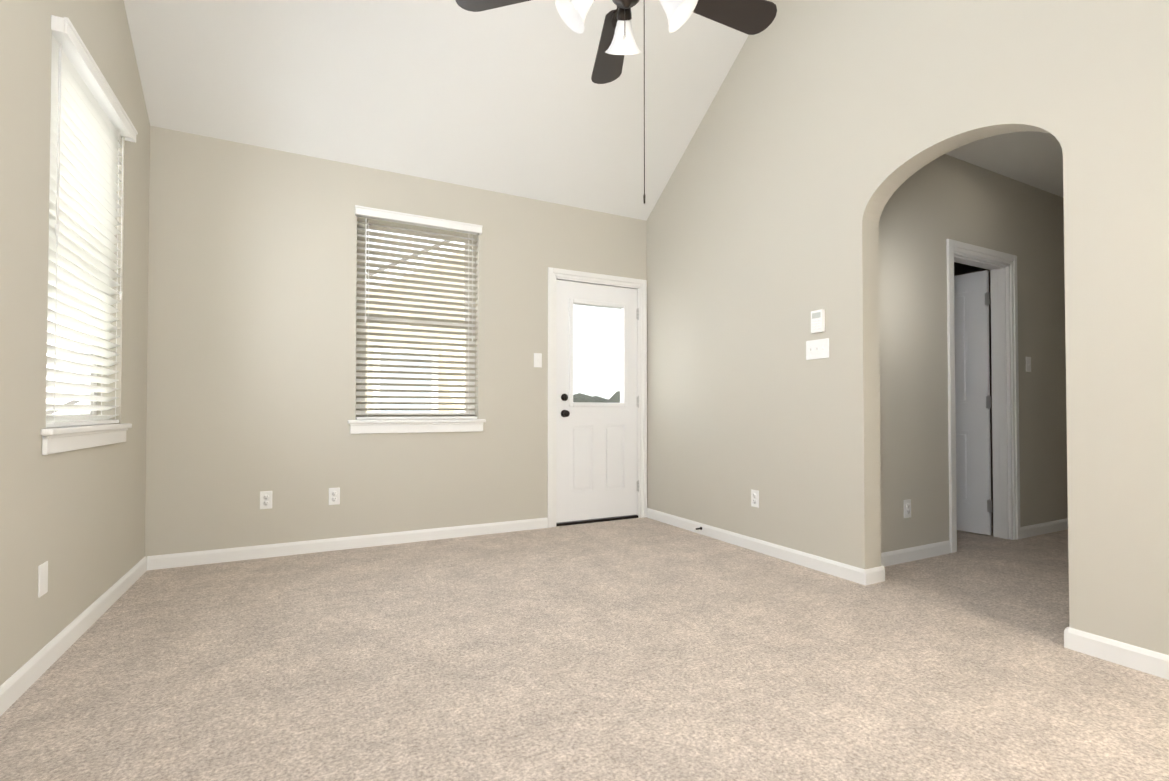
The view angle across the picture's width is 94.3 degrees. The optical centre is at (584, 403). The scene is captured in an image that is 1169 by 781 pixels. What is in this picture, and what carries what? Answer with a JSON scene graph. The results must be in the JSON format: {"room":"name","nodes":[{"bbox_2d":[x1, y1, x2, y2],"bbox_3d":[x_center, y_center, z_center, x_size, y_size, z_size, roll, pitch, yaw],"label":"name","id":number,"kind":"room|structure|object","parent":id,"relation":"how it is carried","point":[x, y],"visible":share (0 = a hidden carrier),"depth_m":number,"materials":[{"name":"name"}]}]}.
{"room":"empty living room","nodes":[
{"label":"empty living room","id":0,"kind":"room"},
{"bbox_2d":[0,0,149,685],"bbox_3d":[-1.568,-1.223,1.054,0.150,4.462,5.164,0,-1,-27],"label":"wall","id":1,"kind":"structure","parent":0,"point":[75,519],"depth_m":1.99,"materials":[{"name":"grey paint"}]},
{"bbox_2d":[38,561,47,597],"bbox_3d":[-1.960,0.638,1.964,0.007,0.115,0.070,0,-1,-27],"label":"electrical outlet","id":2,"kind":"object","parent":1,"relation":"attached to","point":[42,579],"visible":0.98,"depth_m":1.95,"materials":[{"name":"white plastic"}]},
{"bbox_2d":[46,319,97,421],"bbox_3d":[-2.283,-0.649,2.340,0.059,1.545,0.900,0,-1,-27],"label":"window","id":3,"kind":"structure","parent":1,"relation":"in","point":[87,402],"depth_m":2.67,"materials":[{"name":"white plastic"}]},
{"bbox_2d":[0,556,146,715],"bbox_3d":[-1.496,0.918,1.058,0.013,0.082,4.864,0,-1,-27],"label":"baseboard","id":4,"kind":"structure","parent":1,"relation":"attached to","point":[16,685],"depth_m":2.11,"materials":[{"name":"white wood"}]},
{"bbox_2d":[40,423,131,454],"bbox_3d":[-2.203,0.146,2.368,0.132,0.095,1.000,0,-1,-27],"label":"trim","id":5,"kind":"structure","parent":1,"relation":"attached to","point":[62,439],"depth_m":2.24,"materials":[{"name":"white wood"}]},
{"bbox_2d":[46,15,137,426],"bbox_3d":[-2.179,-0.666,2.393,0.109,1.524,0.930,0,-1,-27],"label":"window blind","id":6,"kind":"object","parent":1,"relation":"attached to","point":[91,124],"visible":0.71,"depth_m":2.33,"materials":[{"name":"white plastic"}]},
{"bbox_2d":[145,126,646,556],"bbox_3d":[-1.060,-0.309,4.118,3.561,2.730,0.150,0,-1,-27],"label":"wall","id":7,"kind":"structure","parent":0,"point":[251,370],"depth_m":3.62,"materials":[{"name":"grey paint"}]},
{"bbox_2d":[260,491,271,508],"bbox_3d":[-2.057,0.627,3.503,0.070,0.115,0.009,0,-1,-27],"label":"electrical outlet","id":8,"kind":"object","parent":7,"relation":"attached to","point":[265,499],"visible":1,"depth_m":3.50,"materials":[{"name":"white plastic"}]},
{"bbox_2d":[329,487,339,504],"bbox_3d":[-1.700,0.633,3.685,0.070,0.115,0.009,0,-1,-27],"label":"electrical outlet","id":9,"kind":"object","parent":7,"relation":"attached to","point":[334,496],"visible":1,"depth_m":3.68,"materials":[{"name":"white plastic"}]},
{"bbox_2d":[147,518,547,569],"bbox_3d":[-1.448,0.960,3.807,2.579,0.082,0.013,0,-1,-27],"label":"baseboard","id":10,"kind":"structure","parent":7,"relation":"attached to","point":[164,561],"depth_m":3.67,"materials":[{"name":"white wood"}]},
{"bbox_2d":[355,217,474,419],"bbox_3d":[-1.255,-0.601,4.073,0.870,1.497,0.059,0,-1,-27],"label":"window","id":11,"kind":"structure","parent":7,"relation":"in","point":[364,355],"depth_m":4.04,"materials":[{"name":"white plastic"}]},
{"bbox_2d":[355,205,482,419],"bbox_3d":[-1.202,-0.620,3.970,0.900,1.476,0.109,0,-1,-27],"label":"window blind","id":12,"kind":"object","parent":11,"relation":"attached to","point":[366,215],"visible":0.96,"depth_m":3.97,"materials":[{"name":"white plastic"}]},
{"bbox_2d":[348,419,485,433],"bbox_3d":[-1.214,0.169,3.982,0.970,0.095,0.132,0,-1,-27],"label":"trim","id":13,"kind":"structure","parent":7,"relation":"attached to","point":[411,426],"depth_m":3.92,"materials":[{"name":"white wood"}]},
{"bbox_2d":[534,353,541,366],"bbox_3d":[-0.374,-0.346,4.375,0.070,0.115,0.019,0,-1,-27],"label":"light switch","id":14,"kind":"object","parent":7,"relation":"attached to","point":[537,359],"visible":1,"depth_m":4.38,"materials":[{"name":"white plastic"}]},
{"bbox_2d":[556,280,638,522],"bbox_3d":[0.132,-0.016,4.642,0.809,2.000,0.129,0,-1,-27],"label":"back door","id":15,"kind":"structure","parent":7,"relation":"in","point":[596,460],"depth_m":4.63,"materials":[{"name":"white wood"}]},
{"bbox_2d":[548,267,646,527],"bbox_3d":[0.094,-0.044,4.695,0.958,2.119,0.168,0,-1,-27],"label":"door frame","id":16,"kind":"structure","parent":7,"relation":"attached to","point":[553,273],"depth_m":4.62,"materials":[{"name":"white wood"}]},
{"bbox_2d":[124,0,748,220],"bbox_3d":[-0.544,-2.486,3.134,3.851,2.052,2.732,0,-1,-27],"label":"ceiling","id":17,"kind":"structure","parent":0,"point":[513,99],"depth_m":3.52,"materials":[{"name":"white paint"}]},
{"bbox_2d":[0,511,1168,780],"bbox_3d":[1.269,1.015,2.775,7.100,0.060,6.000,0,-1,-27],"label":"floor","id":18,"kind":"structure","parent":0,"point":[638,649],"depth_m":1.94,"materials":[{"name":"carpet"}]},
{"bbox_2d":[647,0,1168,654],"bbox_3d":[1.730,-1.197,2.744,0.140,4.462,5.164,0,-1,-27],"label":"wall","id":19,"kind":"structure","parent":0,"point":[825,130],"depth_m":3.00,"materials":[{"name":"grey paint"}]},
{"bbox_2d":[751,489,758,507],"bbox_3d":[1.155,0.647,3.675,0.009,0.115,0.070,0,-1,-27],"label":"electrical outlet","id":20,"kind":"object","parent":19,"relation":"attached to","point":[754,498],"visible":1,"depth_m":3.67,"materials":[{"name":"white plastic"}]},
{"bbox_2d":[647,508,863,584],"bbox_3d":[1.037,0.962,3.895,0.013,0.082,2.124,0,-1,-27],"label":"baseboard","id":21,"kind":"structure","parent":19,"relation":"attached to","point":[835,568],"depth_m":3.55,"materials":[{"name":"white wood"}]},
{"bbox_2d":[806,338,828,359],"bbox_3d":[1.384,-0.321,3.232,0.019,0.115,0.162,0,-1,-27],"label":"light switch","id":22,"kind":"object","parent":19,"relation":"attached to","point":[817,349],"visible":1,"depth_m":3.23,"materials":[{"name":"white plastic"}]},
{"bbox_2d":[811,309,824,332],"bbox_3d":[1.385,-0.485,3.223,0.026,0.132,0.084,0,-1,-27],"label":"thermostat","id":23,"kind":"object","parent":19,"relation":"attached to","point":[817,321],"visible":0.98,"depth_m":3.21,"materials":[{"name":"white plastic"}]},
{"bbox_2d":[863,566,884,585],"bbox_3d":[1.593,0.948,2.979,0.166,0.082,0.013,0,-1,-27],"label":"baseboard","id":24,"kind":"structure","parent":19,"relation":"attached to","point":[874,575],"depth_m":2.97,"materials":[{"name":"white wood"}]},
{"bbox_2d":[1064,627,1068,647],"bbox_3d":[1.993,0.935,2.199,0.166,0.082,0.013,0,-1,-27],"label":"baseboard","id":25,"kind":"structure","parent":19,"relation":"attached to","point":[1066,637],"depth_m":2.16,"materials":[{"name":"white wood"}]},
{"bbox_2d":[1068,627,1168,679],"bbox_3d":[2.349,0.922,1.335,0.013,0.082,1.850,0,-1,-27],"label":"baseboard","id":26,"kind":"structure","parent":19,"relation":"attached to","point":[1151,662],"depth_m":2.02,"materials":[{"name":"white wood"}]},
{"bbox_2d":[878,154,1067,552],"bbox_3d":[2.841,-0.362,3.917,2.919,2.830,0.120,0,-1,-27],"label":"wall","id":27,"kind":"structure","parent":0,"point":[930,208],"depth_m":3.62,"materials":[{"name":"grey paint"}]},
{"bbox_2d":[904,499,910,517],"bbox_3d":[2.034,0.665,3.414,0.070,0.115,0.009,0,-1,-27],"label":"outlet","id":28,"kind":"object","parent":27,"relation":"attached to","point":[907,508],"visible":1,"depth_m":3.41,"materials":[{"name":"white plastic"}]},
{"bbox_2d":[881,540,950,566],"bbox_3d":[2.002,0.954,3.391,0.964,0.082,0.013,0,-1,-27],"label":"baseboard","id":29,"kind":"structure","parent":27,"relation":"attached to","point":[894,557],"depth_m":3.43,"materials":[{"name":"white wood"}]},
{"bbox_2d":[954,270,991,534],"bbox_3d":[2.864,-0.002,4.378,0.132,2.000,0.716,0,-1,-27],"label":"hall door","id":30,"kind":"structure","parent":27,"relation":"in","point":[972,408],"depth_m":4.17,"materials":[{"name":"white wood"}]},
{"bbox_2d":[946,239,1020,552],"bbox_3d":[2.800,-0.049,3.881,0.874,2.102,0.138,0,-1,-27],"label":"door frame","id":31,"kind":"structure","parent":27,"relation":"in","point":[1001,406],"depth_m":4.00,"materials":[{"name":"white wood"}]},
{"bbox_2d":[1026,357,1030,371],"bbox_3d":[3.371,-0.294,4.109,0.070,0.115,0.019,0,-1,-27],"label":"light switch","id":32,"kind":"object","parent":27,"relation":"attached to","point":[1028,364],"visible":1,"depth_m":4.11,"materials":[{"name":"white plastic"}]},
{"bbox_2d":[1020,518,1067,538],"bbox_3d":[3.643,0.967,4.232,0.945,0.082,0.013,0,-1,-27],"label":"baseboard","id":33,"kind":"structure","parent":27,"relation":"attached to","point":[1043,528],"depth_m":4.17,"materials":[{"name":"white wood"}]},
{"bbox_2d":[954,262,992,510],"bbox_3d":[3.603,-0.334,5.740,0.100,2.830,2.430,0,-1,-27],"label":"wall","id":34,"kind":"structure","parent":0,"point":[960,269],"depth_m":5.14,"materials":[{"name":"beige paint"}]},
{"bbox_2d":[946,131,1063,197],"bbox_3d":[3.077,-1.735,3.390,2.859,0.100,1.110,0,-1,-27],"label":"ceiling","id":35,"kind":"structure","parent":0,"point":[1033,158],"depth_m":3.70,"materials":[{"name":"white paint"}]},
{"bbox_3d":[0.702,-2.523,0.703,3.851,2.052,2.732,0,-1,-27],"label":"ceiling","id":36,"kind":"structure","parent":0,"visible":0},
{"bbox_2d":[456,0,776,203],"bbox_3d":[0.194,-2.049,1.963,1.233,2.672,1.260,0,-1,-27],"label":"fan","id":37,"kind":"object","parent":36,"relation":"hanging from","point":[617,42],"visible":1,"depth_m":2.11,"materials":[{"name":"brown wood"}]},
{"bbox_3d":[-5.227,4.171,8.274,120.000,0.200,140.000,0,-1,-27],"label":"ground","id":38,"kind":"structure","parent":0,"visible":0},
{"bbox_2d":[46,309,80,410],"bbox_3d":[-8.859,-1.913,9.317,0.800,12.000,27.000,0,-1,-27],"label":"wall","id":39,"kind":"structure","parent":38,"relation":"on","point":[49,401],"depth_m":9.57,"materials":[{"name":"white"}]},
{"bbox_2d":[46,240,464,413],"bbox_3d":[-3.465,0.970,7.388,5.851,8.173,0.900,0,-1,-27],"label":"neighbouring house","id":40,"kind":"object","parent":38,"relation":"on","point":[405,357],"depth_m":7.71,"materials":[{"name":"beige"}]},
{"label":"outside","id":41,"kind":"structure","parent":0,"visible":0},
{"bbox_2d":[573,391,619,402],"bbox_3d":[0.149,1.441,38.072,60.316,5.185,7.442,0,-1,-27],"label":"trees","id":42,"kind":"object","parent":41,"point":[578,397],"depth_m":38.24,"materials":[{"name":"grey plant"}]}
]}

